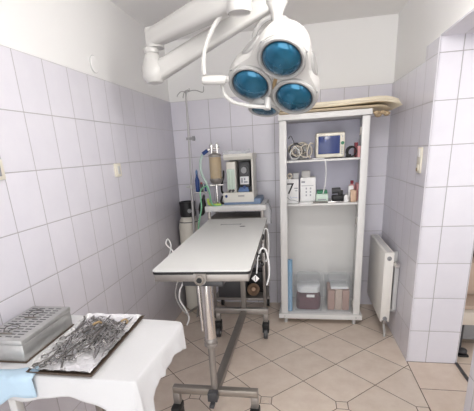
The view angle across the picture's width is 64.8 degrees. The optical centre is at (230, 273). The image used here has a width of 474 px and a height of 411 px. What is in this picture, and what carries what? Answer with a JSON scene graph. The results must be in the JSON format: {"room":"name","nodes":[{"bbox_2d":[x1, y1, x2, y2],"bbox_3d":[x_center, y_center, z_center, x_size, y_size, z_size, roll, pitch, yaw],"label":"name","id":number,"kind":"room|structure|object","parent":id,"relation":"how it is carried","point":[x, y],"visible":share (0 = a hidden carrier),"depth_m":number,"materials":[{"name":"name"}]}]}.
{"room":"veterinary clinic","nodes":[
{"label":"veterinary clinic","id":0,"kind":"room"},
{"bbox_2d":[0,0,186,410],"bbox_3d":[-1.002,-0.256,1.872,0.250,2.500,4.500,0,18,11],"label":"wall","id":1,"kind":"structure","parent":0,"point":[77,235],"depth_m":2.08,"materials":[{"name":"white tile"}]},
{"bbox_2d":[0,159,5,179],"bbox_3d":[-0.937,-0.416,1.495,0.018,0.080,0.080,0,18,11],"label":"light switch","id":2,"kind":"object","parent":1,"relation":"attached to","point":[2,172],"visible":1,"depth_m":1.52,"materials":[{"name":"beige plastic"}]},
{"bbox_2d":[89,55,98,73],"bbox_3d":[-0.805,-1.244,2.214,0.016,0.098,0.098,0,18,11],"label":"rosette","id":3,"kind":"object","parent":1,"relation":"attached to","point":[93,62],"visible":1,"depth_m":2.20,"materials":[{"name":"white paint"}]},
{"bbox_2d":[113,163,121,176],"bbox_3d":[-0.747,-0.691,2.484,0.018,0.085,0.085,0,18,11],"label":"light switch","id":4,"kind":"object","parent":1,"relation":"attached to","point":[117,167],"visible":1,"depth_m":2.47,"materials":[{"name":"beige plastic"}]},
{"bbox_2d":[110,0,408,39],"bbox_3d":[0.084,-1.493,1.271,2.700,0.100,4.550,0,18,11],"label":"ceiling","id":5,"kind":"structure","parent":0,"point":[147,13],"depth_m":2.75,"materials":[{"name":"paint"}]},
{"bbox_2d":[142,0,319,116],"bbox_3d":[-0.059,-1.188,1.812,0.985,0.797,0.519,0,18,11],"label":"lamp","id":6,"kind":"object","parent":5,"relation":"hanging from","point":[277,70],"visible":1,"depth_m":1.83,"materials":[{"name":"metal"}]},
{"bbox_2d":[164,13,398,303],"bbox_3d":[0.603,-0.922,3.618,2.256,2.500,0.250,0,18,11],"label":"wall","id":7,"kind":"structure","parent":0,"point":[355,58],"depth_m":3.40,"materials":[{"name":"white tile"}]},
{"bbox_2d":[154,302,429,410],"bbox_3d":[-0.009,1.021,1.979,2.272,0.100,4.250,0,18,11],"label":"floor","id":8,"kind":"structure","parent":0,"point":[302,364],"depth_m":2.75,"materials":[{"name":"tile"}]},
{"bbox_2d":[8,400,105,410],"bbox_3d":[-0.515,0.672,1.618,0.570,0.842,0.455,0,18,11],"label":"table","id":9,"kind":"object","parent":8,"relation":"on","point":[14,405],"visible":0.02,"depth_m":1.39,"materials":[{"name":"white paint"}]},
{"bbox_2d":[0,315,185,410],"bbox_3d":[-0.529,0.458,1.534,0.643,0.388,0.562,0,18,11],"label":"tablecloth","id":10,"kind":"object","parent":9,"relation":"on","point":[128,380],"visible":0.56,"depth_m":1.28,"materials":[{"name":"white fabric"}]},
{"bbox_2d":[0,366,39,404],"bbox_3d":[-0.764,0.402,1.308,0.217,0.133,0.074,-2,18,3],"label":"drape","id":11,"kind":"object","parent":10,"relation":"hanging from","point":[13,382],"visible":0.96,"depth_m":1.27,"materials":[{"name":"blue fabric"}]},
{"bbox_2d":[0,306,73,362],"bbox_3d":[-0.808,0.226,1.495,0.191,0.108,0.326,0,18,11],"label":"box","id":12,"kind":"object","parent":10,"relation":"on","point":[23,337],"visible":0.99,"depth_m":1.44,"materials":[{"name":"metal"}]},
{"bbox_2d":[26,313,144,376],"bbox_3d":[-0.555,0.261,1.477,0.289,0.022,0.475,0,18,11],"label":"tray","id":13,"kind":"object","parent":10,"relation":"on","point":[84,365],"visible":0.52,"depth_m":1.37,"materials":[{"name":"metal"}]},
{"bbox_2d":[32,350,62,367],"bbox_3d":[-0.642,0.306,1.337,0.054,0.007,0.120,11,23,37],"label":"clamp","id":14,"kind":"object","parent":13,"relation":"on","point":[48,358],"visible":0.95,"depth_m":1.32,"materials":[{"name":"metal"}]},
{"bbox_2d":[41,340,66,357],"bbox_3d":[-0.651,0.282,1.411,0.076,0.006,0.132,-2,18,4],"label":"scissors","id":15,"kind":"object","parent":13,"relation":"on","point":[58,353],"visible":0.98,"depth_m":1.37,"materials":[{"name":"metal"}]},
{"bbox_2d":[43,345,74,365],"bbox_3d":[-0.617,0.295,1.371,0.056,0.006,0.148,1,18,17],"label":"hemostat","id":16,"kind":"object","parent":13,"relation":"on","point":[56,360],"visible":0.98,"depth_m":1.33,"materials":[{"name":"metal"}]},
{"bbox_2d":[63,336,71,352],"bbox_3d":[-0.621,0.268,1.421,0.020,0.008,0.131,-6,18,-9],"label":"tweezers","id":17,"kind":"object","parent":13,"relation":"on","point":[70,338],"visible":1,"depth_m":1.42,"materials":[{"name":"metal"}]},
{"bbox_2d":[59,334,77,339],"bbox_3d":[-0.652,0.243,1.526,0.073,0.009,0.135,-6,18,-9],"label":"scissors","id":18,"kind":"object","parent":13,"relation":"on","point":[64,337],"visible":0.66,"depth_m":1.49,"materials":[{"name":"metal"}]},
{"bbox_2d":[59,341,81,357],"bbox_3d":[-0.575,0.283,1.385,0.054,0.008,0.120,4,19,21],"label":"clamp","id":19,"kind":"object","parent":13,"relation":"on","point":[72,350],"visible":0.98,"depth_m":1.35,"materials":[{"name":"metal"}]},
{"bbox_2d":[55,333,90,347],"bbox_3d":[-0.610,0.258,1.471,0.056,0.006,0.148,15,24,41],"label":"hemostat","id":20,"kind":"object","parent":13,"relation":"on","point":[57,343],"visible":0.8,"depth_m":1.44,"materials":[{"name":"metal"}]},
{"bbox_2d":[68,327,83,338],"bbox_3d":[-0.616,0.237,1.508,0.032,0.006,0.096,-1,18,7],"label":"clamp","id":21,"kind":"object","parent":13,"relation":"on","point":[82,327],"visible":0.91,"depth_m":1.50,"materials":[{"name":"metal"}]},
{"bbox_2d":[72,316,85,333],"bbox_3d":[-0.632,0.214,1.571,0.022,0.022,0.146,-3,18,1],"label":"retractor","id":22,"kind":"object","parent":13,"relation":"on","point":[83,321],"visible":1,"depth_m":1.57,"materials":[{"name":"metal"}]},
{"bbox_2d":[65,347,93,361],"bbox_3d":[-0.529,0.289,1.374,0.148,0.007,0.054,-16,22,-34],"label":"hemostat","id":23,"kind":"object","parent":13,"relation":"on","point":[82,352],"visible":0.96,"depth_m":1.35,"materials":[{"name":"metal"}]},
{"bbox_2d":[69,321,94,334],"bbox_3d":[-0.616,0.226,1.558,0.020,0.006,0.131,6,21,30],"label":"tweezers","id":24,"kind":"object","parent":13,"relation":"on","point":[87,325],"visible":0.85,"depth_m":1.56,"materials":[{"name":"metal"}]},
{"bbox_2d":[73,329,90,342],"bbox_3d":[-0.586,0.247,1.490,0.020,0.006,0.131,3,19,14],"label":"tweezers","id":25,"kind":"object","parent":13,"relation":"on","point":[88,331],"visible":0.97,"depth_m":1.49,"materials":[{"name":"metal"}]},
{"bbox_2d":[72,331,94,344],"bbox_3d":[-0.562,0.248,1.482,0.076,0.006,0.132,2,18,14],"label":"scissors","id":26,"kind":"object","parent":13,"relation":"on","point":[94,331],"visible":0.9,"depth_m":1.44,"materials":[{"name":"metal"}]},
{"bbox_2d":[76,336,103,351],"bbox_3d":[-0.520,0.268,1.416,0.054,0.007,0.120,13,24,40],"label":"clamp","id":27,"kind":"object","parent":13,"relation":"on","point":[89,344],"visible":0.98,"depth_m":1.40,"materials":[{"name":"metal"}]},
{"bbox_2d":[81,319,100,333],"bbox_3d":[-0.581,0.211,1.554,0.022,0.022,0.146,1,18,8],"label":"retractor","id":28,"kind":"object","parent":13,"relation":"on","point":[90,326],"visible":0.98,"depth_m":1.53,"materials":[{"name":"metal"}]},
{"bbox_2d":[93,341,99,359],"bbox_3d":[-0.495,0.281,1.379,0.020,0.007,0.131,-7,18,-10],"label":"tweezers","id":29,"kind":"object","parent":13,"relation":"on","point":[98,345],"visible":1,"depth_m":1.37,"materials":[{"name":"metal"}]},
{"bbox_2d":[89,338,103,348],"bbox_3d":[-0.522,0.258,1.468,0.056,0.006,0.148,-8,19,-12],"label":"hemostat","id":30,"kind":"object","parent":13,"relation":"on","point":[97,338],"visible":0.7,"depth_m":1.42,"materials":[{"name":"metal"}]},
{"bbox_2d":[88,322,105,342],"bbox_3d":[-0.531,0.230,1.485,0.022,0.024,0.146,-2,18,4],"label":"retractor","id":31,"kind":"object","parent":13,"relation":"on","point":[102,328],"visible":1,"depth_m":1.49,"materials":[{"name":"metal"}]},
{"bbox_2d":[87,324,106,337],"bbox_3d":[-0.523,0.232,1.514,0.054,0.007,0.120,5,20,23],"label":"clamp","id":32,"kind":"object","parent":13,"relation":"on","point":[88,335],"visible":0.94,"depth_m":1.48,"materials":[{"name":"metal"}]},
{"bbox_2d":[90,337,110,349],"bbox_3d":[-0.507,0.262,1.439,0.073,0.008,0.135,-12,20,-24],"label":"scissors","id":33,"kind":"object","parent":13,"relation":"on","point":[103,337],"visible":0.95,"depth_m":1.41,"materials":[{"name":"metal"}]},
{"bbox_2d":[95,319,113,327],"bbox_3d":[-0.557,0.221,1.570,0.076,0.006,0.132,5,20,27],"label":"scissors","id":34,"kind":"object","parent":13,"relation":"on","point":[97,326],"visible":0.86,"depth_m":1.59,"materials":[{"name":"metal"}]},
{"bbox_2d":[100,327,111,338],"bbox_3d":[-0.489,0.234,1.488,0.032,0.006,0.096,-4,18,-2],"label":"clamp","id":35,"kind":"object","parent":13,"relation":"on","point":[107,332],"visible":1,"depth_m":1.48,"materials":[{"name":"metal"}]},
{"bbox_2d":[91,324,122,338],"bbox_3d":[-0.492,0.235,1.506,0.073,0.008,0.135,5,20,24],"label":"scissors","id":36,"kind":"object","parent":13,"relation":"on","point":[114,324],"visible":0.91,"depth_m":1.52,"materials":[{"name":"metal"}]},
{"bbox_2d":[100,337,119,356],"bbox_3d":[-0.467,0.275,1.407,0.076,0.006,0.132,-5,19,-1],"label":"scissors","id":37,"kind":"object","parent":13,"relation":"on","point":[117,338],"visible":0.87,"depth_m":1.44,"materials":[{"name":"metal"}]},
{"bbox_2d":[105,333,118,349],"bbox_3d":[-0.456,0.257,1.439,0.020,0.008,0.131,-2,18,5],"label":"tweezers","id":38,"kind":"object","parent":13,"relation":"on","point":[112,342],"visible":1,"depth_m":1.43,"materials":[{"name":"metal"}]},
{"bbox_2d":[105,317,129,328],"bbox_3d":[-0.479,0.208,1.597,0.056,0.006,0.118,7,20,30],"label":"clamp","id":39,"kind":"object","parent":13,"relation":"on","point":[116,323],"visible":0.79,"depth_m":1.57,"materials":[{"name":"metal"}]},
{"bbox_2d":[112,317,132,333],"bbox_3d":[-0.459,0.217,1.580,0.055,0.007,0.149,-3,18,2],"label":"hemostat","id":40,"kind":"object","parent":13,"relation":"on","point":[132,317],"visible":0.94,"depth_m":1.55,"materials":[{"name":"metal"}]},
{"bbox_2d":[179,200,201,309],"bbox_3d":[-0.388,-0.176,3.767,0.204,1.102,0.204,0,18,11],"label":"gas cylinder","id":41,"kind":"object","parent":8,"relation":"on","point":[185,223],"visible":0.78,"depth_m":3.60,"materials":[{"name":"beige paint"}]},
{"bbox_2d":[177,86,203,316],"bbox_3d":[-0.336,-0.587,3.405,0.200,2.029,0.296,12,23,38],"label":"stand","id":42,"kind":"object","parent":8,"relation":"on","point":[188,138],"visible":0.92,"depth_m":3.35,"materials":[{"name":"silver metal"}]},
{"bbox_2d":[194,170,208,192],"bbox_3d":[-0.262,-0.818,3.300,0.138,0.203,0.040,0,18,11],"label":"spray bottle","id":43,"kind":"object","parent":42,"relation":"attached to","point":[197,183],"visible":0.94,"depth_m":3.30,"materials":[{"name":"blue plastic"}]},
{"bbox_2d":[200,182,206,191],"bbox_3d":[-0.236,-0.773,3.316,0.066,0.081,0.030,-4,18,-2],"label":"fittings","id":44,"kind":"object","parent":42,"relation":"attached to","point":[201,183],"visible":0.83,"depth_m":3.30,"materials":[{"name":"grey plastic"}]},
{"bbox_2d":[152,218,268,410],"bbox_3d":[-0.013,0.238,2.598,0.539,1.002,1.456,0,18,11],"label":"table","id":45,"kind":"object","parent":8,"relation":"on","point":[220,251],"visible":0.99,"depth_m":2.10,"materials":[{"name":"white metal"}]},
{"bbox_2d":[165,239,172,255],"bbox_3d":[-0.356,-0.174,2.758,0.054,0.176,0.359,-19,24,-40],"label":"cord","id":46,"kind":"object","parent":45,"relation":"hanging from","point":[170,247],"visible":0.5,"depth_m":2.85,"materials":[{"name":"white plastic"}]},
{"bbox_2d":[175,282,189,324],"bbox_3d":[-0.312,0.101,2.597,0.153,0.581,0.040,0,18,11],"label":"loose cable","id":47,"kind":"object","parent":45,"relation":"hanging from","point":[186,312],"visible":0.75,"depth_m":2.63,"materials":[{"name":"white plastic"}]},
{"bbox_2d":[252,247,269,284],"bbox_3d":[0.179,-0.038,2.251,0.112,0.243,0.066,-19,24,-40],"label":"cord","id":48,"kind":"object","parent":45,"relation":"hanging from","point":[255,278],"visible":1,"depth_m":2.25,"materials":[{"name":"white plastic"}]},
{"bbox_2d":[262,228,268,262],"bbox_3d":[0.253,-0.208,2.742,0.034,0.258,0.071,13,24,40],"label":"cord","id":49,"kind":"object","parent":45,"relation":"hanging from","point":[263,250],"visible":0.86,"depth_m":2.74,"materials":[{"name":"white plastic"}]},
{"bbox_2d":[205,199,269,317],"bbox_3d":[0.099,-0.136,3.584,0.540,1.085,0.400,0,18,11],"label":"trolley","id":50,"kind":"object","parent":8,"relation":"on","point":[261,209],"depth_m":3.44,"materials":[{"name":"white metal"}]},
{"bbox_2d":[199,194,205,215],"bbox_3d":[-0.254,-0.616,3.350,0.073,0.193,0.068,0,18,11],"label":"bag","id":51,"kind":"object","parent":50,"relation":"hanging from","point":[203,196],"visible":0.83,"depth_m":3.33,"materials":[{"name":"plastic"}]},
{"bbox_2d":[198,185,221,228],"bbox_3d":[-0.192,-0.563,3.299,0.238,0.428,0.042,-5,18,-4],"label":"hose","id":52,"kind":"object","parent":50,"relation":"attached to","point":[206,185],"visible":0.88,"depth_m":3.26,"materials":[{"name":"green plastic"}]},
{"bbox_2d":[199,143,223,204],"bbox_3d":[-0.165,-0.865,3.264,0.198,0.527,0.118,0,18,11],"label":"canister","id":53,"kind":"object","parent":50,"relation":"on","point":[216,179],"visible":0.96,"depth_m":3.21,"materials":[{"name":"beige plastic"}]},
{"bbox_2d":[220,170,223,203],"bbox_3d":[-0.071,-0.766,3.307,0.053,0.290,0.085,0,18,11],"label":"hose","id":54,"kind":"object","parent":53,"relation":"attached to","point":[222,192],"visible":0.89,"depth_m":3.32,"materials":[{"name":"rubber"}]},
{"bbox_2d":[207,198,220,205],"bbox_3d":[-0.148,-0.632,3.289,0.138,0.068,0.037,4,19,20],"label":"hose","id":55,"kind":"object","parent":50,"relation":"on","point":[208,201],"visible":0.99,"depth_m":3.29,"materials":[{"name":"plastic"}]},
{"bbox_2d":[218,281,247,296],"bbox_3d":[0.038,0.094,3.669,0.260,0.178,0.300,0,18,11],"label":"control unit","id":56,"kind":"object","parent":50,"relation":"on","point":[230,288],"visible":0.28,"depth_m":3.54,"materials":[{"name":"grey plastic"}]},
{"bbox_2d":[205,199,268,211],"bbox_3d":[0.070,-0.627,3.424,0.540,0.049,0.370,0,18,11],"label":"countertop","id":57,"kind":"structure","parent":50,"relation":"on","point":[264,204],"depth_m":3.26,"materials":[{"name":"white paint"}]},
{"bbox_2d":[211,211,266,218],"bbox_3d":[0.076,-0.539,3.458,0.500,0.012,0.358,0,18,11],"label":"shelf","id":58,"kind":"object","parent":50,"relation":"attached to","point":[222,215],"depth_m":3.44,"materials":[{"name":"metal"}]},
{"bbox_2d":[217,287,268,300],"bbox_3d":[0.119,0.187,3.695,0.500,0.022,0.340,0,18,11],"label":"shelf","id":59,"kind":"object","parent":50,"relation":"attached to","point":[259,296],"depth_m":3.56,"materials":[{"name":"metal"}]},
{"bbox_2d":[223,153,263,204],"bbox_3d":[0.113,-0.874,3.343,0.330,0.463,0.320,0,18,11],"label":"machine","id":60,"kind":"object","parent":50,"relation":"on","point":[241,171],"visible":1,"depth_m":3.27,"materials":[{"name":"beige paint"}]},
{"bbox_2d":[223,153,256,159],"bbox_3d":[0.088,-1.036,3.292,0.252,0.048,0.320,0,18,11],"label":"hood","id":61,"kind":"object","parent":60,"relation":"attached to","point":[242,156],"depth_m":3.16,"materials":[{"name":"beige paint"}]},
{"bbox_2d":[247,283,259,295],"bbox_3d":[0.221,0.145,3.563,0.122,0.115,0.082,0,18,11],"label":"coiled hose","id":62,"kind":"object","parent":50,"relation":"on","point":[253,289],"visible":1,"depth_m":3.55,"materials":[{"name":"brown plastic"}]},
{"bbox_2d":[248,268,262,291],"bbox_3d":[0.261,0.057,3.694,0.160,0.208,0.150,0,18,11],"label":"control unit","id":63,"kind":"object","parent":50,"relation":"on","point":[259,274],"visible":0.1,"depth_m":3.62,"materials":[{"name":"black plastic"}]},
{"bbox_2d":[278,108,372,323],"bbox_3d":[0.797,-0.452,3.305,0.727,1.782,0.440,0,18,11],"label":"shelving unit","id":64,"kind":"object","parent":8,"relation":"on","point":[323,242],"depth_m":3.37,"materials":[{"name":"white paint"}]},
{"bbox_2d":[288,259,292,310],"bbox_3d":[0.541,0.104,3.404,0.048,0.492,0.048,0,18,11],"label":"paper roll","id":65,"kind":"object","parent":64,"relation":"on","point":[290,303],"visible":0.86,"depth_m":3.38,"materials":[{"name":"blue paper"}]},
{"bbox_2d":[287,178,298,202],"bbox_3d":[0.544,-0.726,3.249,0.099,0.200,0.142,0,18,11],"label":"glove box","id":66,"kind":"object","parent":64,"relation":"on","point":[292,184],"visible":0.94,"depth_m":3.18,"materials":[{"name":"white cardboard"}]},
{"bbox_2d":[293,173,298,178],"bbox_3d":[0.564,-0.845,3.212,0.047,0.046,0.090,0,18,11],"label":"pack","id":67,"kind":"object","parent":66,"relation":"on","point":[295,175],"visible":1,"depth_m":3.17,"materials":[{"name":"white cardboard"}]},
{"bbox_2d":[288,136,313,159],"bbox_3d":[0.587,-1.063,3.138,0.212,0.191,0.267,0,18,11],"label":"cable bundle","id":68,"kind":"object","parent":64,"relation":"on","point":[299,148],"visible":1,"depth_m":3.08,"materials":[{"name":"grey plastic"}]},
{"bbox_2d":[300,201,311,203],"bbox_3d":[0.635,-0.602,3.157,0.100,0.012,0.060,0,18,11],"label":"folded paper","id":69,"kind":"object","parent":64,"relation":"on","point":[305,202],"visible":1,"depth_m":3.13,"materials":[{"name":"white paper"}]},
{"bbox_2d":[300,176,315,201],"bbox_3d":[0.670,-0.733,3.234,0.126,0.208,0.161,0,18,11],"label":"carton","id":70,"kind":"object","parent":64,"relation":"on","point":[307,184],"visible":0.87,"depth_m":3.16,"materials":[{"name":"white cardboard"}]},
{"bbox_2d":[301,170,309,177],"bbox_3d":[0.643,-0.853,3.183,0.073,0.054,0.090,0,18,11],"label":"pack","id":71,"kind":"object","parent":70,"relation":"on","point":[304,173],"visible":0.99,"depth_m":3.14},
{"bbox_2d":[312,158,326,193],"bbox_3d":[0.726,-0.801,3.049,0.120,0.282,0.041,5,20,24],"label":"hanging cable","id":72,"kind":"object","parent":64,"relation":"hanging from","point":[312,158],"visible":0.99,"depth_m":3.02,"materials":[{"name":"white plastic"}]},
{"bbox_2d":[316,189,327,200],"bbox_3d":[0.777,-0.662,3.173,0.098,0.100,0.101,0,18,11],"label":"box","id":73,"kind":"object","parent":64,"relation":"on","point":[320,196],"visible":0.88,"depth_m":3.13,"materials":[{"name":"green"}]},
{"bbox_2d":[287,198,357,205],"bbox_3d":[0.791,-0.635,3.274,0.643,0.016,0.361,0,18,11],"label":"shelf","id":74,"kind":"object","parent":64,"relation":"attached to","point":[329,199],"depth_m":3.11,"materials":[{"name":"white paint"}]},
{"bbox_2d":[287,157,359,162],"bbox_3d":[0.772,-0.970,3.164,0.643,0.016,0.361,0,18,11],"label":"shelf","id":75,"kind":"object","parent":64,"relation":"attached to","point":[330,159],"depth_m":3.05,"materials":[{"name":"white paint"}]},
{"bbox_2d":[313,201,340,202],"bbox_3d":[0.804,-0.599,3.108,0.230,0.016,0.020,0,18,10],"label":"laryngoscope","id":76,"kind":"object","parent":64,"relation":"on","point":[313,201],"visible":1,"depth_m":3.10,"materials":[{"name":"metal"}]},
{"bbox_2d":[315,132,344,157],"bbox_3d":[0.820,-1.062,3.088,0.230,0.200,0.191,0,18,11],"label":"patient monitor","id":77,"kind":"object","parent":64,"relation":"on","point":[330,144],"visible":0.96,"depth_m":3.00,"materials":[{"name":"beige plastic"}]},
{"bbox_2d":[331,187,344,200],"bbox_3d":[0.925,-0.677,3.172,0.127,0.112,0.080,0,18,11],"label":"instrument","id":78,"kind":"object","parent":64,"relation":"on","point":[340,197],"visible":0.8,"depth_m":3.15,"materials":[{"name":"plastic"}]},
{"bbox_2d":[279,96,402,116],"bbox_3d":[0.847,-1.303,2.984,0.895,0.153,0.423,0,18,11],"label":"foam mat","id":79,"kind":"object","parent":64,"relation":"on","point":[381,105],"visible":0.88,"depth_m":2.79,"materials":[{"name":"beige plastic"}]},
{"bbox_2d":[344,193,347,201],"bbox_3d":[0.959,-0.632,3.095,0.036,0.070,0.036,0,18,11],"label":"bottle","id":80,"kind":"object","parent":64,"relation":"on","point":[345,195],"visible":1,"depth_m":3.08,"materials":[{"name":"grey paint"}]},
{"bbox_2d":[348,185,353,200],"bbox_3d":[1.012,-0.680,3.144,0.040,0.125,0.040,0,18,11],"label":"bottle","id":81,"kind":"object","parent":64,"relation":"on","point":[350,187],"visible":0.61,"depth_m":3.12,"materials":[{"name":"white plastic"}]},
{"bbox_2d":[350,189,356,201],"bbox_3d":[1.019,-0.649,3.099,0.045,0.095,0.060,0,18,11],"label":"carton","id":82,"kind":"object","parent":64,"relation":"on","point":[353,192],"visible":1,"depth_m":3.07,"materials":[{"name":"beige cardboard"}]},
{"bbox_2d":[354,142,357,156],"bbox_3d":[1.027,-1.018,3.058,0.020,0.112,0.080,0,18,11],"label":"bottle","id":83,"kind":"object","parent":64,"relation":"on","point":[355,143],"visible":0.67,"depth_m":3.02,"materials":[{"name":"red plastic"}]},
{"bbox_2d":[355,182,358,200],"bbox_3d":[1.079,-0.702,3.177,0.025,0.140,0.140,0,18,11],"label":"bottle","id":84,"kind":"object","parent":64,"relation":"on","point":[356,183],"visible":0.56,"depth_m":3.13,"materials":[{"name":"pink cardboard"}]},
{"bbox_2d":[356,146,360,156],"bbox_3d":[1.021,-0.977,2.977,0.020,0.085,0.070,0,18,11],"label":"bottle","id":85,"kind":"object","parent":64,"relation":"on","point":[358,147],"visible":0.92,"depth_m":2.95,"materials":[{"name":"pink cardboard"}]},
{"bbox_3d":[0.736,0.165,3.531,0.276,0.275,0.326,0,18,11],"label":"storage box","id":86,"kind":"object","parent":64,"relation":"on","visible":0},
{"bbox_2d":[296,291,320,309],"bbox_3d":[0.739,0.215,3.545,0.228,0.160,0.248,0,18,11],"label":"folded cloth","id":87,"kind":"object","parent":86,"relation":"in","point":[302,301],"visible":0.71,"depth_m":3.44,"materials":[{"name":"fabric"}]},
{"bbox_2d":[297,279,319,292],"bbox_3d":[0.734,0.101,3.505,0.214,0.073,0.234,0,18,11],"label":"plastic bag","id":88,"kind":"object","parent":87,"relation":"on","point":[303,286],"visible":1,"depth_m":3.42,"materials":[{"name":"white plastic"}]},
{"bbox_3d":[0.995,0.166,3.482,0.240,0.275,0.326,0,18,11],"label":"storage box","id":89,"kind":"object","parent":64,"relation":"in","visible":0},
{"bbox_2d":[326,282,334,309],"bbox_3d":[0.936,0.203,3.500,0.060,0.189,0.240,0,18,11],"label":"pack","id":90,"kind":"object","parent":89,"relation":"in","point":[330,293],"visible":0.89,"depth_m":3.40},
{"bbox_2d":[330,280,347,288],"bbox_3d":[0.996,0.096,3.434,0.150,0.026,0.195,0,18,11],"label":"pack","id":91,"kind":"object","parent":90,"relation":"on","point":[335,284],"visible":1,"depth_m":3.39},
{"bbox_2d":[334,289,341,309],"bbox_3d":[0.999,0.198,3.487,0.060,0.199,0.240,0,18,11],"label":"pack","id":92,"kind":"object","parent":89,"relation":"in","point":[338,292],"visible":0.63,"depth_m":3.37,"materials":[{"name":"beige cardboard"}]},
{"bbox_2d":[342,288,349,309],"bbox_3d":[1.061,0.203,3.476,0.060,0.189,0.240,0,18,11],"label":"pack","id":93,"kind":"object","parent":89,"relation":"in","point":[345,292],"visible":0.63,"depth_m":3.36},
{"bbox_2d":[381,0,473,410],"bbox_3d":[1.208,-0.247,1.449,0.355,2.500,4.500,0,18,11],"label":"wall","id":94,"kind":"structure","parent":0,"point":[446,246],"depth_m":2.46,"materials":[{"name":"white tile"}]},
{"bbox_2d":[367,234,399,336],"bbox_3d":[1.318,0.089,3.246,0.119,0.731,0.695,0,18,11],"label":"radiator","id":95,"kind":"object","parent":94,"relation":"attached to","point":[382,260],"visible":1,"depth_m":3.02,"materials":[{"name":"metal"}]},
{"bbox_2d":[372,234,393,253],"bbox_3d":[1.280,-0.258,3.160,0.056,0.011,0.650,0,18,11],"label":"grille","id":96,"kind":"object","parent":95,"relation":"attached to","point":[378,241],"depth_m":3.10,"materials":[{"name":"metal"}]},
{"bbox_2d":[416,147,422,172],"bbox_3d":[1.223,-0.737,2.423,0.021,0.160,0.082,0,18,11],"label":"double switch","id":97,"kind":"object","parent":94,"relation":"attached to","point":[420,149],"visible":1,"depth_m":2.40,"materials":[{"name":"beige plastic"}]},
{"bbox_2d":[406,36,440,360],"bbox_3d":[1.237,-0.347,2.418,0.008,2.085,0.008,0,18,11],"label":"trim","id":98,"kind":"structure","parent":94,"relation":"attached to","point":[440,36],"depth_m":2.35,"materials":[{"name":"tile"}]},
{"bbox_2d":[406,361,468,410],"bbox_3d":[1.375,0.786,2.270,0.342,0.012,0.938,0,18,11],"label":"threshold","id":99,"kind":"object","parent":94,"relation":"attached to","point":[456,363],"depth_m":2.57,"materials":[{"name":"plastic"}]},
{"bbox_2d":[408,339,473,410],"bbox_3d":[2.205,1.022,1.579,2.228,0.100,6.200,0,18,11],"label":"floor","id":100,"kind":"structure","parent":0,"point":[443,386],"depth_m":2.49,"materials":[{"name":"tile"}]},
{"bbox_2d":[458,347,468,356],"bbox_3d":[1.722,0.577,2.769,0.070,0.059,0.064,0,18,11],"label":"shoe","id":101,"kind":"object","parent":100,"relation":"on","point":[462,352],"visible":0.88,"depth_m":2.75,"materials":[{"name":"black rubber"}]},
{"bbox_2d":[459,257,473,347],"bbox_3d":[2.184,0.214,2.893,0.970,0.620,0.550,0,18,11],"label":"bench","id":102,"kind":"object","parent":100,"relation":"on","point":[467,332],"visible":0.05,"depth_m":2.86,"materials":[{"name":"beige wood"}]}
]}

